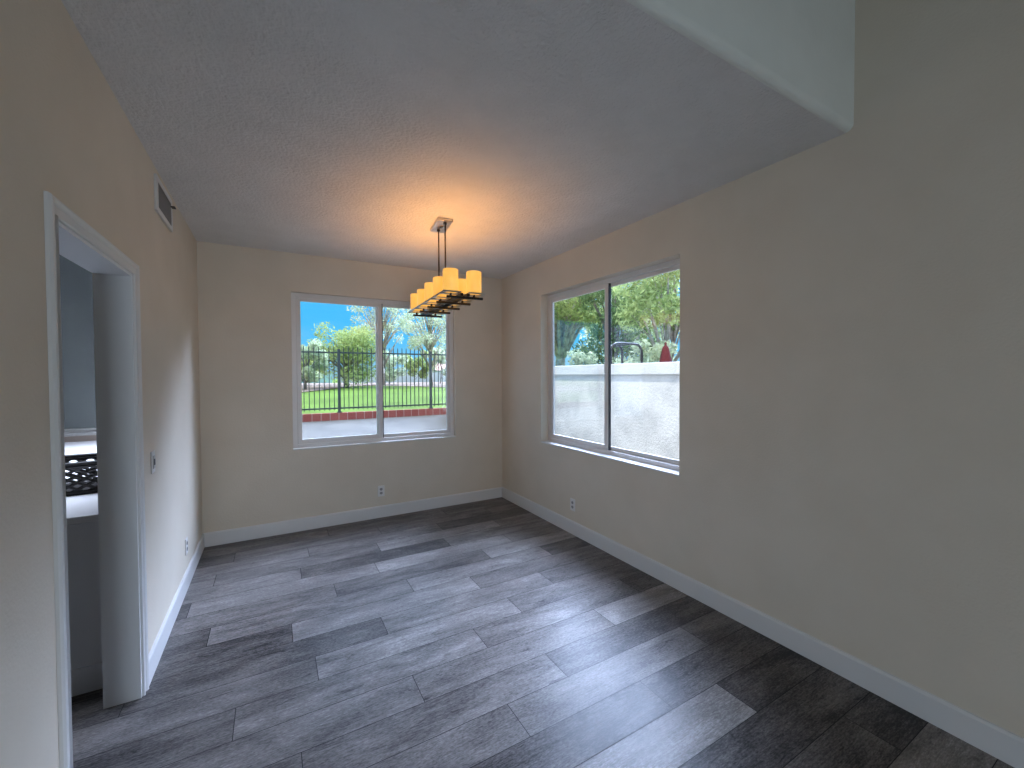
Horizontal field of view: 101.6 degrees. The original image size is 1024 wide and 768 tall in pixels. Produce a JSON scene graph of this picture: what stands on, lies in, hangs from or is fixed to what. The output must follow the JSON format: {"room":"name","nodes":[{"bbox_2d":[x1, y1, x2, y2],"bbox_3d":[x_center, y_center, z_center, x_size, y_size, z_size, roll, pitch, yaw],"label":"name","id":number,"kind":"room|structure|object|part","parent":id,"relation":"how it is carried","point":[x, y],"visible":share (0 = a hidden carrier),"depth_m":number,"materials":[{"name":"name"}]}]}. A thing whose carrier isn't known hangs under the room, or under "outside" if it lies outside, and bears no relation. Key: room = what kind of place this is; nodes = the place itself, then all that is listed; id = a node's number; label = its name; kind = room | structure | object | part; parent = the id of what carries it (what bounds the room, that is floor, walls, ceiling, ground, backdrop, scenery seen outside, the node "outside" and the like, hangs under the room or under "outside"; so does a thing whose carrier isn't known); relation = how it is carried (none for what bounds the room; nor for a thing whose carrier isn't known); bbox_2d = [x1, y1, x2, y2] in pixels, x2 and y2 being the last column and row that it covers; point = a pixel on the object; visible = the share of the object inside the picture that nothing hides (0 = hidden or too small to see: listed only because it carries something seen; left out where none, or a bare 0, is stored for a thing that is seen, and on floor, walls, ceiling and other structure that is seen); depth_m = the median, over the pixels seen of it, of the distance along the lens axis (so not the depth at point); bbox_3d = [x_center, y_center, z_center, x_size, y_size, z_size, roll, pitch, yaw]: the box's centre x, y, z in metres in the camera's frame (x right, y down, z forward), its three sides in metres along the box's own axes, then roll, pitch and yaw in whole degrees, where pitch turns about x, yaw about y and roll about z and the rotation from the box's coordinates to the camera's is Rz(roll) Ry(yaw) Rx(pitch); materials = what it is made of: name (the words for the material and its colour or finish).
{"room":"dining room","nodes":[
{"label":"dining room","id":0,"kind":"room"},
{"bbox_2d":[59,254,95,440],"bbox_3d":[-4.840,-0.082,4.257,3.032,3.100,0.100,-1,1,-30],"label":"wall","id":1,"kind":"structure","parent":0,"point":[76,288],"depth_m":4.37,"materials":[{"name":"paint"}]},
{"bbox_2d":[64,428,95,436],"bbox_3d":[-4.857,0.508,4.172,2.902,0.075,0.050,-1,1,-30],"label":"trim","id":2,"kind":"structure","parent":1,"relation":"attached to","point":[77,431],"depth_m":4.36,"materials":[{"name":"white paint"}]},
{"bbox_2d":[64,435,95,441],"bbox_3d":[-4.120,0.562,4.565,1.229,0.057,0.010,-1,1,-30],"label":"backsplash","id":3,"kind":"structure","parent":1,"relation":"attached to","point":[89,437],"depth_m":4.34,"materials":[{"name":"beige tile"}]},
{"bbox_2d":[0,0,202,767],"bbox_3d":[-1.980,-0.100,2.181,0.130,3.200,3.496,-1,1,-30],"label":"wall","id":4,"kind":"structure","parent":0,"point":[65,133],"depth_m":1.23,"materials":[{"name":"beige paint"}]},
{"bbox_2d":[43,191,148,767],"bbox_3d":[-1.575,0.471,1.639,0.018,2.078,0.931,-1,1,-30],"label":"trim","id":5,"kind":"structure","parent":4,"relation":"attached to","point":[55,211],"depth_m":1.26,"materials":[{"name":"white paint"}]},
{"bbox_2d":[58,221,141,708],"bbox_3d":[-1.641,0.501,1.603,0.135,2.020,0.815,-1,1,-30],"label":"door jamb","id":6,"kind":"structure","parent":4,"relation":"attached to","point":[111,283],"depth_m":1.94,"materials":[{"name":"white paint"}]},
{"bbox_2d":[150,450,155,473],"bbox_3d":[-1.927,0.419,2.247,0.012,0.116,0.072,-1,1,-30],"label":"light switch","id":7,"kind":"object","parent":4,"relation":"attached to","point":[152,454],"visible":1,"depth_m":2.23,"materials":[{"name":"white plastic"}]},
{"bbox_2d":[154,173,175,231],"bbox_3d":[-2.118,-1.095,2.558,0.034,0.209,0.430,-1,1,-30],"label":"air vent","id":8,"kind":"object","parent":4,"relation":"in","point":[163,206],"visible":1,"depth_m":2.52,"materials":[{"name":"white metal"}]},
{"bbox_2d":[148,533,203,685],"bbox_3d":[-2.292,1.423,2.915,0.014,0.126,1.963,-1,1,-30],"label":"baseboard","id":9,"kind":"structure","parent":4,"relation":"attached to","point":[154,656],"depth_m":2.57,"materials":[{"name":"white paint"}]},
{"bbox_2d":[185,536,187,554],"bbox_3d":[-2.382,1.186,3.061,0.010,0.116,0.072,-1,1,-30],"label":"wall outlet","id":10,"kind":"object","parent":4,"relation":"attached to","point":[186,539],"visible":1,"depth_m":3.04,"materials":[{"name":"white plastic"}]},
{"bbox_2d":[197,241,501,532],"bbox_3d":[-1.490,0.057,4.571,3.350,3.020,0.160,-1,1,-30],"label":"wall","id":11,"kind":"structure","parent":0,"point":[252,474],"depth_m":4.09,"materials":[{"name":"beige paint"}]},
{"bbox_2d":[203,487,501,546],"bbox_3d":[-1.450,1.386,4.519,3.070,0.126,0.014,-1,1,-30],"label":"baseboard","id":12,"kind":"structure","parent":11,"relation":"attached to","point":[227,536],"depth_m":4.33,"materials":[{"name":"white paint"}]},
{"bbox_2d":[291,292,453,447],"bbox_3d":[-1.451,-0.141,4.584,1.710,1.559,0.061,-1,1,-30],"label":"window","id":13,"kind":"structure","parent":11,"relation":"in","point":[296,298],"depth_m":4.51,"materials":[{"name":"white plastic"}]},
{"bbox_3d":[-1.789,-0.137,4.383,0.835,1.474,0.024,-1,1,-30],"label":"sash","id":14,"kind":"part","parent":13,"relation":"part of","materials":[{"name":"white plastic"}]},
{"bbox_3d":[-1.124,-0.149,4.792,0.845,1.473,0.020,-1,1,-30],"label":"fixed frame","id":15,"kind":"part","parent":13,"relation":"part of","materials":[{"name":"white plastic"}]},
{"bbox_2d":[293,435,455,449],"bbox_3d":[-1.422,0.634,4.556,1.710,0.014,0.054,-1,1,-30],"label":"trim","id":16,"kind":"structure","parent":11,"relation":"attached to","point":[353,444],"depth_m":4.49,"materials":[{"name":"white paint"}]},
{"bbox_2d":[378,485,384,496],"bbox_3d":[-1.420,1.162,4.535,0.072,0.116,0.010,-1,1,-30],"label":"wall outlet","id":17,"kind":"object","parent":11,"relation":"attached to","point":[381,492],"visible":1,"depth_m":4.53,"materials":[{"name":"white plastic"}]},
{"bbox_2d":[302,379,445,413],"bbox_3d":[-13.651,-0.747,74.140,130.000,0.372,120.000,-1,1,-30],"label":"lawn","id":18,"kind":"structure","parent":0,"point":[371,396],"depth_m":15.17,"materials":[{"name":"green plant"}]},
{"bbox_2d":[301,339,329,389],"bbox_3d":[-10.315,-0.980,20.896,2.235,2.638,1.934,-1,1,-30],"label":"tree","id":19,"kind":"object","parent":18,"relation":"on","point":[322,360],"visible":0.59,"depth_m":20.66,"materials":[{"name":"green plant"}]},
{"bbox_2d":[301,372,331,382],"bbox_3d":[-27.618,-0.539,39.667,19.500,1.300,0.300,-1,1,-30],"label":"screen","id":20,"kind":"object","parent":18,"relation":"on","point":[326,378],"visible":0.14,"depth_m":44.09,"materials":[{"name":"teal"}]},
{"bbox_2d":[305,321,385,387],"bbox_3d":[-9.645,-1.669,24.508,4.545,3.857,4.348,0,1,20],"label":"bushy tree","id":21,"kind":"object","parent":18,"relation":"on","point":[360,339],"visible":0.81,"depth_m":23.61,"materials":[{"name":"green plant"}]},
{"bbox_2d":[337,356,363,383],"bbox_3d":[-12.263,-1.446,32.390,1.937,3.099,2.548,0,1,13],"label":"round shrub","id":22,"kind":"object","parent":18,"relation":"on","point":[363,356],"visible":0.06,"depth_m":32.17,"materials":[{"name":"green plant"}]},
{"bbox_2d":[346,305,416,384],"bbox_3d":[-9.348,-4.875,30.314,4.877,10.029,4.623,-1,1,-30],"label":"eucalyptus tree","id":23,"kind":"object","parent":18,"relation":"on","point":[388,328],"visible":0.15,"depth_m":30.20,"materials":[{"name":"green plant"}]},
{"bbox_2d":[337,372,445,382],"bbox_3d":[5.612,-0.989,56.390,54.200,1.200,0.300,-1,1,-30],"label":"wall","id":24,"kind":"structure","parent":18,"relation":"on","point":[399,379],"depth_m":46.59,"materials":[{"name":"grey concrete"}]},
{"bbox_2d":[432,362,444,371],"bbox_3d":[-8.216,-1.715,58.079,7.500,2.500,6.000,-1,1,-30],"label":"house","id":25,"kind":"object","parent":18,"relation":"on","point":[443,366],"visible":0.04,"depth_m":55.23,"materials":[{"name":"grey"}]},
{"bbox_2d":[554,291,604,365],"bbox_3d":[2.416,-3.279,18.719,4.652,9.061,4.710,-1,1,-30],"label":"leafy tree","id":26,"kind":"object","parent":18,"relation":"on","point":[569,314],"visible":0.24,"depth_m":18.09,"materials":[{"name":"green plant"}]},
{"bbox_2d":[572,282,656,364],"bbox_3d":[3.983,-1.670,15.672,3.240,5.923,3.497,-1,1,-30],"label":"tree","id":27,"kind":"object","parent":18,"relation":"on","point":[626,336],"visible":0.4,"depth_m":15.39,"materials":[{"name":"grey plant"}]},
{"bbox_2d":[579,278,679,364],"bbox_3d":[6.943,-3.237,22.784,6.370,8.741,5.634,0,1,-7],"label":"tree","id":28,"kind":"object","parent":18,"relation":"on","point":[651,325],"visible":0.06,"depth_m":22.47,"materials":[{"name":"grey plant"}]},
{"bbox_2d":[302,382,445,391],"bbox_3d":[-6.976,0.072,32.313,44.000,0.355,29.000,-1,1,-30],"label":"sandy ground","id":29,"kind":"structure","parent":0,"point":[395,383],"depth_m":31.22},
{"bbox_2d":[301,359,323,381],"bbox_3d":[-13.904,-0.998,28.054,2.854,2.395,2.760,-1,1,-30],"label":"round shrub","id":30,"kind":"object","parent":29,"relation":"on","point":[312,359],"visible":0.06,"depth_m":28.03,"materials":[{"name":"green plant"}]},
{"bbox_2d":[384,349,408,381],"bbox_3d":[-9.461,-1.352,32.654,2.628,2.876,2.820,-1,1,-30],"label":"round shrub","id":31,"kind":"object","parent":29,"relation":"on","point":[401,358],"visible":0.48,"depth_m":32.20,"materials":[{"name":"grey plant"}]},
{"bbox_2d":[402,350,428,379],"bbox_3d":[-8.185,-1.478,35.477,2.616,2.992,2.327,0,1,4],"label":"round shrub","id":32,"kind":"object","parent":29,"relation":"on","point":[420,358],"visible":0.62,"depth_m":35.02,"materials":[{"name":"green plant"}]},
{"bbox_2d":[388,308,445,386],"bbox_3d":[-5.331,-4.462,26.959,5.264,9.313,5.464,-1,1,-30],"label":"eucalyptus tree","id":33,"kind":"object","parent":29,"relation":"on","point":[430,342],"visible":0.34,"depth_m":26.34,"materials":[{"name":"green plant"}]},
{"bbox_2d":[427,348,445,383],"bbox_3d":[-6.546,-1.720,37.739,2.171,3.368,3.056,0,1,25],"label":"round shrub","id":34,"kind":"object","parent":29,"relation":"on","point":[441,358],"visible":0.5,"depth_m":37.20,"materials":[{"name":"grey plant"}]},
{"bbox_2d":[302,414,446,438],"bbox_3d":[-1.314,1.210,8.368,22.000,0.592,6.214,-1,1,-30],"label":"patio","id":35,"kind":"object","parent":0,"point":[352,427],"depth_m":9.70,"materials":[{"name":"concrete"}]},
{"bbox_2d":[302,408,445,421],"bbox_3d":[-2.889,0.899,11.110,22.000,0.430,0.120,-1,1,-30],"label":"curb","id":36,"kind":"object","parent":35,"relation":"on","point":[435,411],"visible":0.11,"depth_m":10.60,"materials":[{"name":"red brick"}]},
{"bbox_2d":[301,345,445,412],"bbox_3d":[-3.067,-0.133,10.989,7.600,1.639,0.080,-1,1,-30],"label":"iron fence","id":37,"kind":"object","parent":36,"relation":"on","point":[338,352],"visible":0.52,"depth_m":10.68,"materials":[{"name":"grey metal"}]},
{"bbox_3d":[-4.264,-0.079,10.304,0.100,1.569,0.080,-1,1,-30],"label":"post","id":38,"kind":"part","parent":37,"relation":"part of","materials":[{"name":"black metal"}]},
{"bbox_3d":[-3.070,-0.793,10.974,7.600,0.036,0.030,-1,1,-30],"label":"rail","id":39,"kind":"part","parent":37,"relation":"part of","materials":[{"name":"black metal"}]},
{"bbox_3d":[-3.064,0.577,11.004,7.600,0.036,0.030,-1,1,-30],"label":"rail","id":40,"kind":"part","parent":37,"relation":"part of","materials":[{"name":"black metal"}]},
{"bbox_3d":[-2.234,-0.112,11.466,0.100,1.569,0.080,-1,1,-30],"label":"post","id":41,"kind":"part","parent":37,"relation":"part of","materials":[{"name":"black metal"}]},
{"bbox_2d":[555,362,679,459],"bbox_3d":[2.578,0.664,4.313,0.250,1.842,16.900,-1,1,-30],"label":"wall","id":42,"kind":"structure","parent":35,"relation":"on","point":[644,396],"depth_m":5.87,"materials":[{"name":"white paint"}]},
{"bbox_2d":[61,0,844,278],"bbox_3d":[-0.662,-1.322,2.933,3.200,0.120,3.782,-1,1,-30],"label":"ceiling","id":43,"kind":"structure","parent":0,"point":[544,130],"depth_m":1.96,"materials":[{"name":"paint"}]},
{"bbox_2d":[408,217,485,317],"bbox_3d":[-0.560,-0.930,3.326,0.330,0.680,1.090,-1,1,-26],"label":"chandelier","id":44,"kind":"object","parent":43,"relation":"hanging from","point":[446,291],"visible":1,"depth_m":3.10,"materials":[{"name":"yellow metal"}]},
{"bbox_3d":[-0.851,-0.724,3.729,0.106,0.152,0.106,-1,1,-26],"label":"lamp shade","id":45,"kind":"part","parent":44,"relation":"part of","materials":[{"name":"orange glass"}]},
{"bbox_3d":[-0.743,-0.717,3.512,0.106,0.146,0.106,-1,1,-26],"label":"lamp shade","id":46,"kind":"part","parent":44,"relation":"part of","materials":[{"name":"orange glass"}]},
{"bbox_3d":[-0.689,-0.633,3.264,0.009,0.010,1.080,-1,1,-26],"label":"rail","id":47,"kind":"part","parent":44,"relation":"part of","materials":[{"name":"black metal"}]},
{"bbox_3d":[-0.636,-0.715,3.294,0.106,0.152,0.106,-1,1,-26],"label":"lamp shade","id":48,"kind":"part","parent":44,"relation":"part of","materials":[{"name":"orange glass"}]},
{"bbox_3d":[-0.594,-0.961,3.393,0.012,0.578,0.011,-1,1,-26],"label":"rod","id":49,"kind":"part","parent":44,"relation":"part of","materials":[{"name":"brown metal"}]},
{"bbox_2d":[431,296,449,300],"bbox_3d":[-0.527,-0.617,3.078,0.123,0.035,0.123,-1,1,-30],"label":"tray","id":50,"kind":"object","parent":44,"relation":"on","point":[440,298],"depth_m":3.06,"materials":[{"name":"grey metal"}]},
{"bbox_3d":[-0.528,-0.708,3.076,0.106,0.146,0.106,-1,1,-26],"label":"lamp shade","id":51,"kind":"part","parent":44,"relation":"part of","materials":[{"name":"orange glass"}]},
{"bbox_3d":[-0.516,-0.958,3.237,0.012,0.578,0.011,-1,1,-26],"label":"rod","id":52,"kind":"part","parent":44,"relation":"part of","materials":[{"name":"metal"}]},
{"bbox_3d":[-0.420,-0.707,2.858,0.106,0.152,0.106,-1,1,-26],"label":"lamp shade","id":53,"kind":"part","parent":44,"relation":"part of","materials":[{"name":"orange glass"}]},
{"bbox_2d":[441,290,461,294],"bbox_3d":[-0.420,-0.612,2.860,0.123,0.035,0.123,-1,1,-30],"label":"tray","id":54,"kind":"object","parent":44,"relation":"on","point":[450,292],"depth_m":2.84,"materials":[{"name":"grey metal"}]},
{"bbox_3d":[-0.376,-0.710,3.151,0.106,0.146,0.106,-1,1,-26],"label":"lamp shade","id":55,"kind":"part","parent":44,"relation":"part of","materials":[{"name":"orange glass"}]},
{"bbox_3d":[-0.268,-0.709,2.933,0.106,0.152,0.106,-1,1,-26],"label":"lamp shade","id":56,"kind":"part","parent":44,"relation":"part of","materials":[{"name":"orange glass"}]},
{"bbox_2d":[466,292,484,296],"bbox_3d":[-0.267,-0.615,2.935,0.123,0.035,0.123,-1,1,-30],"label":"tray","id":57,"kind":"object","parent":44,"relation":"on","point":[474,294],"depth_m":2.91,"materials":[{"name":"grey metal"}]},
{"bbox_2d":[71,497,1013,767],"bbox_3d":[-1.317,1.548,-0.169,7.499,0.001,10.963,-1,1,-30],"label":"floor","id":58,"kind":"structure","parent":0,"point":[772,737],"depth_m":2.16,"materials":[{"name":"grey plastic"}]},
{"bbox_2d":[64,435,102,696],"bbox_3d":[-3.316,1.023,3.173,1.229,0.925,3.239,-1,1,-30],"label":"base cabinet","id":59,"kind":"object","parent":58,"relation":"on","point":[81,510],"visible":0.02,"depth_m":2.04,"materials":[{"name":"white paint"}]},
{"bbox_2d":[64,441,97,524],"bbox_3d":[-3.316,0.635,3.161,1.229,0.036,3.230,-1,1,-30],"label":"countertop","id":60,"kind":"structure","parent":59,"relation":"on","point":[83,508],"depth_m":2.25,"materials":[{"name":"white"}]},
{"bbox_2d":[65,453,97,495],"bbox_3d":[-2.600,0.533,2.463,0.564,0.190,0.364,-1,1,-30],"label":"wicker basket","id":61,"kind":"object","parent":60,"relation":"on","point":[83,485],"visible":0.15,"depth_m":2.38,"materials":[{"name":"black wicker"}]},
{"bbox_2d":[501,0,1023,737],"bbox_3d":[2.326,-0.835,1.101,0.150,4.920,9.626,-1,1,-30],"label":"wall","id":62,"kind":"structure","parent":0,"point":[851,476],"depth_m":2.03,"materials":[{"name":"beige paint"}]},
{"bbox_2d":[570,498,574,511],"bbox_3d":[0.585,1.167,4.038,0.010,0.116,0.072,-1,1,-30],"label":"wall outlet","id":63,"kind":"object","parent":62,"relation":"attached to","point":[572,501],"visible":1,"depth_m":4.03,"materials":[{"name":"white plastic"}]},
{"bbox_2d":[541,441,678,475],"bbox_3d":[0.789,0.637,3.763,0.094,0.014,1.765,-1,1,-30],"label":"trim","id":64,"kind":"structure","parent":62,"relation":"attached to","point":[619,459],"depth_m":3.55,"materials":[{"name":"white paint"}]},
{"bbox_2d":[548,258,679,470],"bbox_3d":[0.847,-0.148,3.782,0.061,1.580,1.765,-1,1,-30],"label":"window","id":65,"kind":"structure","parent":62,"relation":"in","point":[672,265],"depth_m":3.75,"materials":[{"name":"white plastic"}]},
{"bbox_3d":[0.645,-0.157,4.122,0.024,1.495,0.885,-1,1,-30],"label":"sash","id":66,"kind":"part","parent":65,"relation":"part of","materials":[{"name":"white plastic"}]},
{"bbox_3d":[1.068,-0.144,3.433,0.020,1.493,0.850,-1,1,-30],"label":"fixed frame","id":67,"kind":"part","parent":65,"relation":"part of","materials":[{"name":"white plastic"}]},
{"bbox_2d":[625,0,854,132],"bbox_3d":[0.308,-2.262,1.344,3.070,2.060,0.160,-1,1,-30],"label":"wall","id":68,"kind":"structure","parent":62,"relation":"attached to","point":[802,50],"depth_m":1.75,"materials":[{"name":"paint"}]},
{"bbox_2d":[502,487,1023,767],"bbox_3d":[2.264,1.442,1.109,0.014,0.126,9.626,-1,1,-30],"label":"baseboard","id":69,"kind":"structure","parent":62,"relation":"attached to","point":[1004,745],"depth_m":2.18,"materials":[{"name":"white paint"}]},
{"label":"outside","id":70,"kind":"structure","parent":0,"visible":0},
{"bbox_3d":[45.708,1.216,15.258,85.550,0.200,41.000,-1,1,-30],"label":"ground","id":71,"kind":"structure","parent":70,"visible":0},
{"bbox_2d":[566,349,597,365],"bbox_3d":[2.051,0.159,12.425,1.549,2.417,1.246,0,1,-5],"label":"shrub","id":72,"kind":"object","parent":71,"relation":"on","point":[577,359],"visible":0.21,"depth_m":12.24,"materials":[{"name":"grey plant"}]},
{"bbox_2d":[611,342,642,363],"bbox_3d":[2.139,0.309,8.521,0.882,2.276,0.602,-1,1,-30],"label":"metal arbour","id":73,"kind":"object","parent":71,"relation":"on","point":[616,344],"visible":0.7,"depth_m":8.41,"materials":[{"name":"grey metal"}]},
{"bbox_2d":[612,338,653,363],"bbox_3d":[3.036,0.177,9.650,1.352,2.490,1.365,-1,1,-30],"label":"shrub","id":74,"kind":"object","parent":71,"relation":"on","point":[646,345],"visible":0.11,"depth_m":9.64,"materials":[{"name":"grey plant"}]},
{"bbox_2d":[611,269,679,361],"bbox_3d":[4.454,-2.090,11.453,3.356,6.952,3.642,0,1,31],"label":"tree","id":75,"kind":"object","parent":71,"relation":"on","point":[666,315],"visible":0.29,"depth_m":11.22,"materials":[{"name":"green plant"}]},
{"bbox_2d":[647,340,678,361],"bbox_3d":[4.053,0.141,10.526,1.296,2.510,1.496,-1,1,-30],"label":"shrub","id":76,"kind":"object","parent":71,"relation":"on","point":[656,350],"visible":0.08,"depth_m":10.32,"materials":[{"name":"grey plant"}]},
{"bbox_2d":[659,342,671,361],"bbox_3d":[2.929,0.441,7.980,0.500,2.490,0.500,-1,1,-30],"label":"patio umbrella","id":77,"kind":"object","parent":71,"relation":"on","point":[665,356],"visible":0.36,"depth_m":7.91,"materials":[{"name":"red fabric"}]},
{"bbox_2d":[652,274,679,293],"bbox_3d":[8.280,-3.151,16.015,5.307,8.831,5.491,-1,1,-30],"label":"tree","id":78,"kind":"object","parent":71,"relation":"on","point":[677,274],"visible":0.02,"depth_m":16.29,"materials":[{"name":"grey plant"}]}
]}

